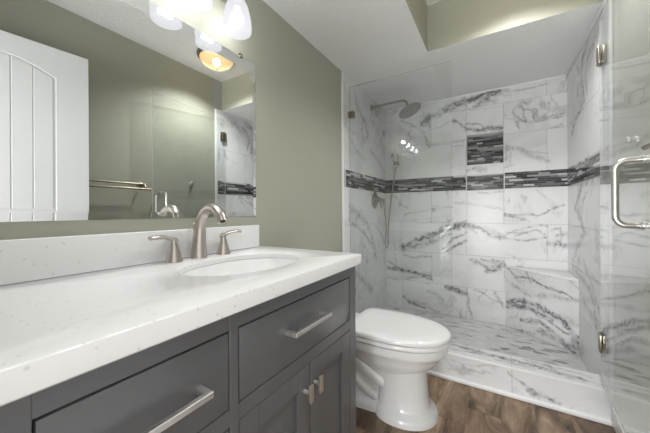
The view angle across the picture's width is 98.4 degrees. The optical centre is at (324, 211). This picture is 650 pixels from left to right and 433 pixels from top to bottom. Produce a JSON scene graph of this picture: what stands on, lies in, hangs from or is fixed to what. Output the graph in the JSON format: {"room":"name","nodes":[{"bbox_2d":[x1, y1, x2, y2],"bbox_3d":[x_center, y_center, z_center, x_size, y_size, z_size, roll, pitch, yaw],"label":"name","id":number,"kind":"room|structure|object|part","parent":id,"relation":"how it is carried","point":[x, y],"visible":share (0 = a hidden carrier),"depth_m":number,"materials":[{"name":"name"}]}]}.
{"room":"bathroom","nodes":[
{"label":"bathroom","id":0,"kind":"room"},
{"bbox_2d":[0,0,385,312],"bbox_3d":[-0.158,-0.218,1.802,0.128,2.558,3.174,0,0,31],"label":"wall","id":1,"kind":"structure","parent":0,"point":[298,89],"depth_m":1.72,"materials":[{"name":"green paint"}]},
{"bbox_2d":[0,0,255,221],"bbox_3d":[-0.596,-0.354,0.968,0.008,0.757,0.975,0,0,31],"label":"wall mirror","id":2,"kind":"object","parent":1,"relation":"attached to","point":[110,109],"visible":1,"depth_m":0.88,"materials":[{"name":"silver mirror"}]},
{"bbox_2d":[0,225,258,285],"bbox_3d":[-0.593,0.120,0.954,0.020,0.106,1.008,0,0,31],"label":"backsplash","id":3,"kind":"structure","parent":1,"relation":"attached to","point":[27,259],"depth_m":0.81,"materials":[{"name":"white stone"}]},
{"bbox_2d":[178,0,212,13],"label":"vanity light","id":4,"kind":"object","parent":1,"relation":"attached to","point":[196,6],"depth_m":1.05,"materials":[{"name":"white glass"}]},
{"bbox_3d":[-0.465,-0.818,1.007,0.118,0.138,0.118,0,0,31],"label":"lamp shade","id":5,"kind":"part","parent":4,"relation":"part of","materials":[{"name":"white glass"}]},
{"bbox_2d":[221,0,251,39],"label":"vanity light","id":6,"kind":"object","parent":1,"relation":"attached to","point":[236,22],"depth_m":1.14,"materials":[{"name":"white glass"}]},
{"bbox_3d":[-0.366,-0.818,1.169,0.118,0.138,0.118,0,0,31],"label":"lamp shade","id":7,"kind":"part","parent":6,"relation":"part of","materials":[{"name":"white glass"}]},
{"bbox_2d":[341,71,343,251],"bbox_3d":[0.138,-0.013,2.167,0.012,2.144,0.028,0,0,31],"label":"trim","id":8,"kind":"structure","parent":1,"relation":"attached to","point":[342,73],"depth_m":2.16,"materials":[{"name":"white"}]},
{"bbox_2d":[372,187,381,208],"bbox_3d":[0.517,-0.133,2.723,0.073,0.211,0.160,0,0,31],"label":"shower valve","id":9,"kind":"object","parent":1,"relation":"attached to","point":[375,199],"visible":1,"depth_m":2.71,"materials":[{"name":"silver metal"}]},
{"bbox_3d":[0.521,-0.089,2.721,0.065,0.114,0.060,0,0,31],"label":"lever","id":10,"kind":"part","parent":9,"relation":"part of","materials":[{"name":"silver metal"}]},
{"bbox_2d":[381,144,399,247],"bbox_3d":[0.677,-0.155,2.882,0.180,1.054,0.212,0,0,31],"label":"shower","id":11,"kind":"object","parent":1,"relation":"attached to","point":[393,148],"visible":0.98,"depth_m":2.84,"materials":[{"name":"silver metal"}]},
{"bbox_2d":[370,99,420,118],"bbox_3d":[0.638,-0.934,2.559,0.458,0.178,0.206,0,0,31],"label":"shower","id":12,"kind":"object","parent":1,"relation":"attached to","point":[411,109],"visible":1,"depth_m":2.51,"materials":[{"name":"silver metal"}]},
{"bbox_3d":[0.598,-0.971,2.587,0.353,0.079,0.022,0,0,31],"label":"arm","id":13,"kind":"part","parent":12,"relation":"part of","materials":[{"name":"silver metal"}]},
{"bbox_2d":[263,0,603,109],"bbox_3d":[0.553,-1.244,1.418,1.511,0.312,3.044,0,0,31],"label":"ceiling","id":14,"kind":"structure","parent":0,"point":[412,51],"depth_m":1.83,"materials":[{"name":"white paint"}]},
{"bbox_2d":[425,0,441,5],"bbox_3d":[-0.253,-1.446,0.096,1.751,0.100,4.509,0,0,31],"label":"ceiling","id":15,"kind":"structure","parent":0,"point":[428,2],"depth_m":1.87,"materials":[{"name":"white paint"}]},
{"bbox_2d":[385,76,567,324],"bbox_3d":[1.297,-0.019,2.629,1.511,2.145,0.008,0,0,31],"label":"wall","id":16,"kind":"structure","parent":0,"point":[448,253],"depth_m":2.59,"materials":[{"name":"tile"}]},
{"bbox_2d":[466,130,504,190],"bbox_3d":[1.468,-0.450,2.575,0.303,0.523,0.091,0,0,31],"label":"trim","id":17,"kind":"structure","parent":16,"relation":"attached to","point":[502,131],"depth_m":2.57,"materials":[{"name":"white tile"}]},
{"bbox_2d":[467,133,503,190],"bbox_3d":[1.489,-0.450,2.610,0.291,0.511,0.008,0,0,31],"label":"shower niche","id":18,"kind":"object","parent":16,"relation":"attached to","point":[488,149],"depth_m":2.61,"materials":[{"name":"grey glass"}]},
{"bbox_2d":[385,0,606,111],"bbox_3d":[1.038,-1.082,2.212,1.502,0.015,0.985,0,0,31],"label":"trim","id":19,"kind":"structure","parent":16,"relation":"attached to","point":[604,1],"depth_m":2.30,"materials":[{"name":"white"}]},
{"bbox_2d":[382,305,588,371],"bbox_3d":[1.071,1.028,2.248,1.503,0.052,0.891,0,0,31],"label":"floor","id":20,"kind":"structure","parent":0,"point":[504,339],"depth_m":2.17,"materials":[{"name":"tile"}]},
{"bbox_2d":[505,266,579,354],"bbox_3d":[1.671,0.736,2.199,0.424,0.526,0.353,0,0,31],"label":"bench","id":21,"kind":"object","parent":20,"relation":"on","point":[542,304],"visible":1,"depth_m":2.16,"materials":[{"name":"tile"}]},
{"bbox_3d":[1.670,0.480,2.199,0.012,0.016,0.543,0,0,-19],"label":"edge trim","id":22,"kind":"part","parent":21,"relation":"part of","materials":[{"name":"white"}]},
{"bbox_3d":[1.671,0.477,2.198,0.416,0.008,0.345,0,0,31],"label":"seat","id":23,"kind":"part","parent":21,"relation":"part of","materials":[{"name":"stone"}]},
{"bbox_2d":[356,374,615,432],"bbox_3d":[-0.292,1.111,0.011,1.751,0.100,4.109,0,0,31],"label":"floor","id":24,"kind":"structure","parent":0,"point":[462,408],"depth_m":1.43,"materials":[{"name":"brown wood"}]},
{"bbox_2d":[0,266,355,432],"bbox_3d":[-0.345,0.638,0.822,0.556,0.848,1.018,0,0,31],"label":"vanity cabinet","id":25,"kind":"object","parent":24,"relation":"on","point":[286,363],"visible":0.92,"depth_m":0.61,"materials":[{"name":"grey paint"}]},
{"bbox_3d":[-0.295,0.341,0.479,0.033,0.163,0.292,0,0,31],"label":"drawer","id":26,"kind":"part","parent":25,"relation":"part of","materials":[{"name":"grey paint"}]},
{"bbox_3d":[-0.279,0.340,0.437,0.040,0.012,0.219,0,0,31],"label":"handle","id":27,"kind":"part","parent":25,"relation":"part of","materials":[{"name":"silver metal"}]},
{"bbox_2d":[0,246,360,406],"bbox_3d":[-0.356,0.193,0.829,0.554,0.040,1.040,0,0,31],"label":"countertop","id":28,"kind":"structure","parent":25,"relation":"on","point":[56,330],"depth_m":0.53,"materials":[{"name":"white stone"}]},
{"bbox_2d":[148,204,241,262],"bbox_3d":[-0.421,0.072,1.028,0.186,0.201,0.373,0,0,31],"label":"faucet","id":29,"kind":"object","parent":28,"relation":"on","point":[198,248],"visible":1,"depth_m":1.03,"materials":[{"name":"silver metal"}]},
{"bbox_3d":[-0.539,0.093,0.939,0.024,0.031,0.097,0,0,26],"label":"lever","id":30,"kind":"part","parent":29,"relation":"part of","materials":[{"name":"silver metal"}]},
{"bbox_3d":[-0.523,0.131,0.970,0.057,0.084,0.057,0,0,31],"label":"handle","id":31,"kind":"part","parent":29,"relation":"part of","materials":[{"name":"silver metal"}]},
{"bbox_3d":[-0.422,0.072,1.021,0.179,0.201,0.059,0,0,31],"label":"spout","id":32,"kind":"part","parent":29,"relation":"part of","materials":[{"name":"silver metal"}]},
{"bbox_3d":[-0.415,0.131,1.146,0.057,0.084,0.057,0,0,31],"label":"handle","id":33,"kind":"part","parent":29,"relation":"part of","materials":[{"name":"silver metal"}]},
{"bbox_3d":[-0.395,0.092,1.174,0.024,0.031,0.097,0,0,37],"label":"lever","id":34,"kind":"part","parent":29,"relation":"part of","materials":[{"name":"silver metal"}]},
{"bbox_2d":[181,258,295,275],"bbox_3d":[-0.270,0.254,0.952,0.344,0.124,0.478,0,0,31],"label":"sink","id":35,"kind":"object","parent":28,"relation":"in","point":[256,264],"visible":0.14,"depth_m":1.09,"materials":[{"name":"white ceramic"}]},
{"bbox_3d":[-0.126,0.698,0.743,0.021,0.471,0.274,0,0,31],"label":"door","id":36,"kind":"part","parent":25,"relation":"part of","materials":[{"name":"grey paint"}]},
{"bbox_3d":[-0.131,0.698,0.746,0.014,0.349,0.151,0,0,31],"label":"panel","id":37,"kind":"part","parent":25,"relation":"part of","materials":[{"name":"grey paint"}]},
{"bbox_3d":[-0.061,0.339,0.863,0.033,0.163,0.546,0,0,31],"label":"drawer","id":38,"kind":"part","parent":25,"relation":"part of","materials":[{"name":"grey paint"}]},
{"bbox_3d":[-0.043,0.327,0.826,0.040,0.012,0.189,0,0,31],"label":"handle","id":39,"kind":"part","parent":25,"relation":"part of","materials":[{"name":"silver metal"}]},
{"bbox_3d":[-0.049,0.532,0.823,0.029,0.050,0.019,0,0,31],"label":"knob","id":40,"kind":"part","parent":25,"relation":"part of","materials":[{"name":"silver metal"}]},
{"bbox_3d":[-0.021,0.532,0.870,0.029,0.050,0.019,0,0,31],"label":"knob","id":41,"kind":"part","parent":25,"relation":"part of","materials":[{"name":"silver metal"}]},
{"bbox_3d":[0.018,0.697,0.978,0.021,0.471,0.270,0,0,31],"label":"door","id":42,"kind":"part","parent":25,"relation":"part of","materials":[{"name":"grey paint"}]},
{"bbox_3d":[0.012,0.697,0.982,0.014,0.349,0.147,0,0,31],"label":"panel","id":43,"kind":"part","parent":25,"relation":"part of","materials":[{"name":"grey paint"}]},
{"bbox_2d":[355,308,450,430],"bbox_3d":[0.278,0.682,1.595,0.809,0.752,0.424,0,0,31],"label":"toilet","id":44,"kind":"object","parent":24,"relation":"on","point":[395,350],"visible":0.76,"depth_m":1.41,"materials":[{"name":"white ceramic"}]},
{"bbox_3d":[0.402,0.624,1.519,0.516,0.032,0.400,0,0,31],"label":"lid","id":45,"kind":"part","parent":44,"relation":"part of","materials":[{"name":"white plastic"}]},
{"bbox_3d":[0.402,0.653,1.519,0.511,0.022,0.396,0,0,31],"label":"seat","id":46,"kind":"part","parent":44,"relation":"part of","materials":[{"name":"white plastic"}]},
{"bbox_2d":[567,0,649,432],"bbox_3d":[1.228,-0.225,0.957,0.128,2.558,3.174,0,0,31],"label":"wall","id":47,"kind":"structure","parent":0,"point":[631,18],"depth_m":1.34,"materials":[{"name":"white tile"}]},
{"bbox_2d":[608,0,614,414],"bbox_3d":[1.418,-0.019,1.388,0.012,2.144,0.028,0,0,31],"label":"trim","id":48,"kind":"structure","parent":47,"relation":"attached to","point":[610,2],"depth_m":1.38,"materials":[{"name":"white"}]},
{"bbox_2d":[612,408,630,432],"bbox_3d":[0.919,1.005,0.560,0.014,0.100,1.907,0,0,31],"label":"baseboard","id":49,"kind":"structure","parent":47,"relation":"attached to","point":[615,424],"depth_m":1.33,"materials":[{"name":"white"}]},
{"bbox_2d":[596,14,649,432],"bbox_3d":[1.233,-0.067,1.174,0.155,1.884,0.815,0,0,37],"label":"shower door","id":50,"kind":"structure","parent":47,"relation":"attached to","point":[601,54],"depth_m":0.95,"materials":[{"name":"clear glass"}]},
{"bbox_3d":[1.226,-0.073,1.165,0.010,1.870,0.793,0,0,37],"label":"glass","id":51,"kind":"part","parent":50,"relation":"part of","materials":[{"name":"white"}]},
{"bbox_3d":[1.002,-0.061,0.931,0.072,0.243,0.027,0,0,37],"label":"pull handle","id":52,"kind":"part","parent":50,"relation":"part of","materials":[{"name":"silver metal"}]},
{"bbox_3d":[1.068,-0.062,0.882,0.072,0.243,0.027,0,0,37],"label":"pull handle","id":53,"kind":"part","parent":50,"relation":"part of","materials":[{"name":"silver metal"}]},
{"bbox_2d":[624,135,639,146],"bbox_3d":[1.260,-0.289,1.158,0.040,0.048,0.048,0,0,31],"label":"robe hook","id":54,"kind":"object","parent":47,"relation":"attached to","point":[634,141],"visible":1,"depth_m":1.14,"materials":[{"name":"silver metal"}]},
{"bbox_3d":[1.254,-0.294,1.153,0.035,0.030,0.033,0,0,31],"label":"knob","id":55,"kind":"part","parent":54,"relation":"part of","materials":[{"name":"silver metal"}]},
{"bbox_2d":[641,142,649,149],"bbox_3d":[0.850,-0.221,0.559,0.119,0.074,0.603,0,0,31],"label":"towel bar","id":56,"kind":"object","parent":47,"relation":"attached to","point":[646,146],"visible":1,"depth_m":0.82,"materials":[{"name":"silver metal"}]},
{"bbox_3d":[0.821,0.975,1.839,1.487,0.162,0.159,0,0,31],"label":"floor","id":57,"kind":"structure","parent":0,"visible":0},
{"bbox_2d":[430,354,610,419],"bbox_3d":[0.779,0.968,1.768,1.482,0.137,0.004,0,0,31],"label":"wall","id":58,"kind":"structure","parent":57,"relation":"attached to","point":[582,399],"depth_m":1.55,"materials":[{"name":"stone"}]},
{"bbox_2d":[427,352,611,425],"bbox_3d":[0.776,0.972,1.766,1.511,0.168,0.028,0,0,31],"label":"trim","id":59,"kind":"structure","parent":58,"relation":"attached to","point":[465,382],"depth_m":1.55,"materials":[{"name":"white"}]},
{"bbox_2d":[448,342,604,388],"bbox_3d":[0.823,0.892,1.841,1.482,0.004,0.150,0,0,31],"label":"shower curb","id":60,"kind":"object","parent":57,"relation":"on","point":[588,378],"depth_m":1.62,"materials":[{"name":"stone"}]},
{"bbox_2d":[348,111,452,344],"bbox_3d":[0.524,-0.057,2.069,0.761,1.896,0.031,0,0,31],"label":"glass screen","id":61,"kind":"object","parent":60,"relation":"on","point":[351,114],"visible":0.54,"depth_m":2.25,"materials":[{"name":"clear glass"}]}
]}

